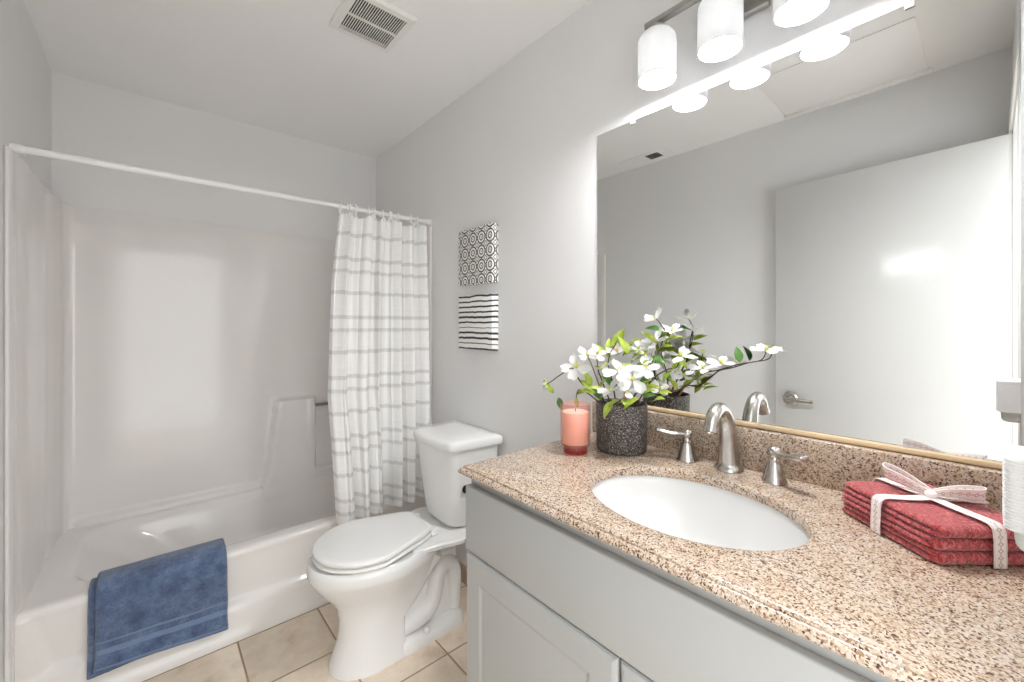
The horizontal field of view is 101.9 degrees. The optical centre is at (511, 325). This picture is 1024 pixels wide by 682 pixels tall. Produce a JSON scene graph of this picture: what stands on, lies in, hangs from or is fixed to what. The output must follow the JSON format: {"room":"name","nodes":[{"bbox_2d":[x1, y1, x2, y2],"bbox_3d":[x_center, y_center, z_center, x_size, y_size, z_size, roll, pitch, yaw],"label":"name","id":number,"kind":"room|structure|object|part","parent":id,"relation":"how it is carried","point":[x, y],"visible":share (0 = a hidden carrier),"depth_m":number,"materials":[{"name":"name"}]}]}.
{"room":"bathroom","nodes":[
{"label":"bathroom","id":0,"kind":"room"},
{"bbox_2d":[0,0,51,681],"bbox_3d":[-1.203,0.062,0.772,0.120,2.439,3.104,0,0,-41],"label":"wall","id":1,"kind":"structure","parent":0,"point":[25,70],"depth_m":1.40,"materials":[{"name":"grey paint"}]},
{"bbox_2d":[9,142,431,224],"bbox_3d":[-1.034,-0.573,1.831,1.522,0.038,0.032,0,0,-41],"label":"curtain rod","id":2,"kind":"object","parent":1,"relation":"attached to","point":[18,148],"visible":0.92,"depth_m":1.60,"materials":[{"name":"white metal"}]},
{"bbox_2d":[327,202,429,524],"bbox_3d":[-0.653,0.170,2.096,0.511,1.534,0.138,0,0,-41],"label":"shower curtain","id":3,"kind":"object","parent":2,"relation":"hanging from","point":[378,393],"visible":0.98,"depth_m":2.08,"materials":[{"name":"white fabric"}]},
{"bbox_2d":[52,71,375,239],"bbox_3d":[-1.561,0.062,2.438,1.524,2.439,0.120,0,0,-41],"label":"wall","id":4,"kind":"structure","parent":0,"point":[93,120],"depth_m":2.22,"materials":[{"name":"grey paint"}]},
{"bbox_2d":[142,582,466,681],"bbox_3d":[-0.248,1.307,0.926,1.764,0.050,4.124,0,0,-41],"label":"floor","id":5,"kind":"structure","parent":0,"point":[299,648],"depth_m":1.60,"materials":[{"name":"beige tile"}]},
{"bbox_2d":[4,145,431,681],"bbox_3d":[-1.252,0.364,2.082,1.522,1.835,0.820,0,0,-41],"label":"shower","id":6,"kind":"object","parent":5,"relation":"on","point":[166,380],"visible":0.7,"depth_m":2.02,"materials":[{"name":"white plastic"}]},
{"bbox_2d":[87,538,227,679],"bbox_3d":[-1.327,1.050,1.581,0.398,0.308,0.174,0,0,-41],"label":"bath towel","id":7,"kind":"object","parent":6,"relation":"hanging from","point":[137,610],"visible":1,"depth_m":1.53,"materials":[{"name":"blue fabric"}]},
{"bbox_2d":[15,486,425,681],"bbox_3d":[-1.258,1.108,2.090,1.522,0.348,0.801,0,0,-41],"label":"tub","id":8,"kind":"object","parent":6,"relation":"in","point":[269,534],"depth_m":1.80,"materials":[{"name":"white plastic"}]},
{"bbox_2d":[307,420,502,680],"bbox_3d":[-0.447,0.878,1.731,0.749,0.807,0.399,0,0,-41],"label":"toilet","id":9,"kind":"object","parent":5,"relation":"on","point":[392,581],"visible":0.98,"depth_m":1.64,"materials":[{"name":"white ceramic"}]},
{"bbox_3d":[-0.551,0.861,1.641,0.435,0.018,0.370,0,0,-41],"label":"seat","id":10,"kind":"part","parent":9,"relation":"part of","materials":[{"name":"white plastic"}]},
{"bbox_3d":[-0.551,0.838,1.641,0.434,0.028,0.369,0,0,-41],"label":"lid","id":11,"kind":"part","parent":9,"relation":"part of","materials":[{"name":"white plastic"}]},
{"bbox_3d":[-0.266,0.695,1.888,0.242,0.349,0.364,0,0,-41],"label":"tank","id":12,"kind":"part","parent":9,"relation":"part of","materials":[{"name":"white ceramic"}]},
{"bbox_3d":[-0.268,0.498,1.886,0.276,0.046,0.399,0,0,-41],"label":"tank lid","id":13,"kind":"part","parent":9,"relation":"part of","materials":[{"name":"white ceramic"}]},
{"bbox_2d":[466,479,893,681],"bbox_3d":[0.403,0.836,0.913,0.555,0.893,0.966,0,0,-41],"label":"vanity cabinet","id":14,"kind":"object","parent":5,"relation":"on","point":[548,600],"visible":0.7,"depth_m":0.78,"materials":[{"name":"grey paint"}]},
{"bbox_3d":[0.038,0.884,0.924,0.020,0.576,0.471,0,0,-41],"label":"door","id":15,"kind":"part","parent":14,"relation":"part of","materials":[{"name":"grey paint"}]},
{"bbox_3d":[0.355,0.884,0.559,0.020,0.576,0.483,0,0,-41],"label":"door","id":16,"kind":"part","parent":14,"relation":"part of","materials":[{"name":"grey paint"}]},
{"bbox_2d":[458,401,1023,681],"bbox_3d":[0.394,0.326,0.911,0.574,0.122,0.978,0,0,-41],"label":"countertop","id":17,"kind":"structure","parent":14,"relation":"on","point":[855,592],"depth_m":0.66,"materials":[{"name":"beige stone"}]},
{"bbox_2d":[562,408,588,445],"bbox_3d":[0.183,0.296,1.200,0.087,0.142,0.087,0,0,-41],"label":"candle","id":18,"kind":"object","parent":17,"relation":"on","point":[575,422],"visible":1,"depth_m":1.17,"materials":[{"name":"pink wax"}]},
{"bbox_2d":[540,307,782,455],"bbox_3d":[0.363,0.157,1.171,0.653,0.420,0.204,0,0,39],"label":"potted flowers","id":19,"kind":"object","parent":17,"relation":"on","point":[621,423],"visible":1,"depth_m":1.17,"materials":[{"name":"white plant"}]},
{"bbox_3d":[0.323,0.298,1.229,0.148,0.138,0.148,0,0,-41],"label":"pot","id":20,"kind":"part","parent":19,"relation":"part of","materials":[{"name":"grey stone"}]},
{"bbox_2d":[592,475,809,550],"bbox_3d":[0.369,0.463,0.877,0.367,0.149,0.471,0,0,-41],"label":"sink","id":21,"kind":"object","parent":17,"relation":"in","point":[684,509],"visible":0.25,"depth_m":1.00,"materials":[{"name":"white ceramic"}]},
{"bbox_2d":[655,402,808,485],"bbox_3d":[0.519,0.278,1.030,0.159,0.177,0.360,0,0,-41],"label":"faucet","id":22,"kind":"object","parent":17,"relation":"on","point":[719,414],"visible":1,"depth_m":1.03,"materials":[{"name":"silver metal"}]},
{"bbox_3d":[0.438,0.293,1.146,0.081,0.020,0.028,0,0,23],"label":"lever","id":23,"kind":"part","parent":22,"relation":"part of","materials":[{"name":"silver metal"}]},
{"bbox_3d":[0.477,0.325,1.132,0.053,0.084,0.053,0,0,-41],"label":"handle","id":24,"kind":"part","parent":22,"relation":"part of","materials":[{"name":"silver metal"}]},
{"bbox_3d":[0.516,0.273,1.027,0.151,0.167,0.052,0,0,-41],"label":"spout","id":25,"kind":"part","parent":22,"relation":"part of","materials":[{"name":"silver metal"}]},
{"bbox_3d":[0.553,0.358,1.059,0.068,0.018,0.068,0,0,-41],"label":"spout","id":26,"kind":"part","parent":22,"relation":"part of","materials":[{"name":"silver metal"}]},
{"bbox_3d":[0.614,0.325,0.974,0.053,0.084,0.053,0,0,-41],"label":"handle","id":27,"kind":"part","parent":22,"relation":"part of","materials":[{"name":"silver metal"}]},
{"bbox_3d":[0.623,0.293,0.933,0.028,0.020,0.081,0,0,-15],"label":"lever","id":28,"kind":"part","parent":22,"relation":"part of","materials":[{"name":"silver metal"}]},
{"bbox_2d":[842,502,1023,564],"bbox_3d":[0.726,0.356,0.725,0.161,0.020,0.196,0,0,1],"label":"washcloth","id":29,"kind":"object","parent":17,"relation":"on","point":[943,557],"visible":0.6,"depth_m":0.64,"materials":[{"name":"red fabric"}]},
{"bbox_2d":[841,492,1021,551],"bbox_3d":[0.724,0.336,0.727,0.161,0.021,0.196,0,0,2],"label":"washcloth","id":30,"kind":"object","parent":29,"relation":"on","point":[952,544],"visible":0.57,"depth_m":0.65,"materials":[{"name":"red fabric"}]},
{"bbox_2d":[843,481,1014,538],"bbox_3d":[0.727,0.316,0.724,0.160,0.021,0.196,0,0,1],"label":"washcloth","id":31,"kind":"object","parent":30,"relation":"on","point":[934,518],"visible":0.81,"depth_m":0.68,"materials":[{"name":"red fabric"}]},
{"bbox_2d":[870,462,1007,568],"bbox_3d":[0.731,0.312,0.726,0.145,0.107,0.171,0,0,-41],"label":"ribbon bow","id":32,"kind":"object","parent":31,"relation":"on","point":[895,476],"visible":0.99,"depth_m":0.71,"materials":[{"name":"white fabric"}]},
{"bbox_2d":[24,0,589,158],"bbox_3d":[-0.583,-1.197,1.311,1.764,0.080,3.104,0,0,-41],"label":"ceiling","id":33,"kind":"structure","parent":0,"point":[280,66],"depth_m":1.79,"materials":[{"name":"paint"}]},
{"bbox_2d":[329,0,416,52],"bbox_3d":[-0.528,-1.146,1.576,0.240,0.020,0.248,0,0,-41],"label":"exhaust fan","id":34,"kind":"object","parent":33,"relation":"attached to","point":[380,24],"visible":1,"depth_m":1.57,"materials":[{"name":"white plastic"}]},
{"bbox_2d":[376,0,1023,566],"bbox_3d":[0.038,0.062,1.851,0.120,2.439,3.104,0,0,-41],"label":"wall","id":35,"kind":"structure","parent":0,"point":[517,151],"depth_m":1.67,"materials":[{"name":"grey paint"}]},
{"bbox_2d":[459,561,466,585],"bbox_3d":[-0.071,1.240,1.875,0.012,0.085,1.065,0,0,-41],"label":"baseboard","id":36,"kind":"structure","parent":35,"relation":"attached to","point":[463,567],"depth_m":2.06,"materials":[{"name":"beige tile"}]},
{"bbox_2d":[459,222,497,286],"bbox_3d":[-0.162,-0.325,1.958,0.039,0.266,0.265,0,0,-41],"label":"print","id":37,"kind":"object","parent":35,"relation":"attached to","point":[478,246],"visible":1,"depth_m":1.92},
{"bbox_2d":[459,293,497,350],"bbox_3d":[-0.162,-0.014,1.958,0.039,0.256,0.265,0,0,-41],"label":"print","id":38,"kind":"object","parent":35,"relation":"attached to","point":[478,314],"visible":1,"depth_m":1.91},
{"bbox_2d":[638,0,829,89],"bbox_3d":[0.542,-0.804,1.063,0.151,0.227,0.449,0,0,-41],"label":"vanity light","id":39,"kind":"object","parent":35,"relation":"attached to","point":[720,23],"visible":1,"depth_m":1.06,"materials":[{"name":"white glass"}]},
{"bbox_3d":[0.411,-0.739,1.177,0.047,0.095,0.047,0,0,-41],"label":"bulb","id":40,"kind":"part","parent":39,"relation":"part of","materials":[{"name":"white glass"}]},
{"bbox_2d":[649,22,665,27],"bbox_3d":[0.411,-0.839,1.177,0.048,0.030,0.048,0,0,-41],"label":"socket","id":41,"kind":"object","parent":39,"relation":"attached to","point":[661,24],"depth_m":1.16,"materials":[{"name":"silver metal"}]},
{"bbox_3d":[0.411,-0.760,1.177,0.104,0.132,0.104,0,0,-41],"label":"lamp shade","id":42,"kind":"part","parent":39,"relation":"part of","materials":[{"name":"white glass"}]},
{"bbox_3d":[0.524,-0.739,1.047,0.047,0.095,0.047,0,0,-41],"label":"bulb","id":43,"kind":"part","parent":39,"relation":"part of","materials":[{"name":"white glass"}]},
{"bbox_3d":[0.524,-0.760,1.047,0.104,0.132,0.104,0,0,-41],"label":"lamp shade","id":44,"kind":"part","parent":39,"relation":"part of","materials":[{"name":"white glass"}]},
{"bbox_3d":[0.637,-0.739,0.917,0.047,0.095,0.047,0,0,-41],"label":"bulb","id":45,"kind":"part","parent":39,"relation":"part of","materials":[{"name":"white glass"}]},
{"bbox_3d":[0.637,-0.760,0.917,0.104,0.132,0.104,0,0,-41],"label":"lamp shade","id":46,"kind":"part","parent":39,"relation":"part of","materials":[{"name":"white glass"}]},
{"bbox_2d":[592,401,1001,512],"bbox_3d":[0.604,0.316,1.085,0.030,0.102,0.964,0,0,-41],"label":"backsplash","id":47,"kind":"structure","parent":35,"relation":"attached to","point":[831,464],"depth_m":0.95,"materials":[{"name":"beige stone"}]},
{"bbox_2d":[596,0,1020,468],"bbox_3d":[0.604,-0.205,1.098,0.011,0.936,0.937,0,0,-41],"label":"wall mirror","id":48,"kind":"object","parent":35,"relation":"attached to","point":[847,202],"visible":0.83,"depth_m":0.93,"materials":[{"name":"clear glass"}]},
{"bbox_3d":[0.396,0.062,0.185,1.524,2.439,0.120,0,0,-41],"label":"wall","id":49,"kind":"structure","parent":0,"visible":0},
{"bbox_2d":[1002,445,1023,550],"bbox_3d":[0.563,0.191,0.444,0.068,0.108,0.050,0,0,-41],"label":"hand towel","id":50,"kind":"object","parent":49,"relation":"attached to","point":[1012,455],"visible":1,"depth_m":0.44,"materials":[{"name":"white fabric"}]}
]}

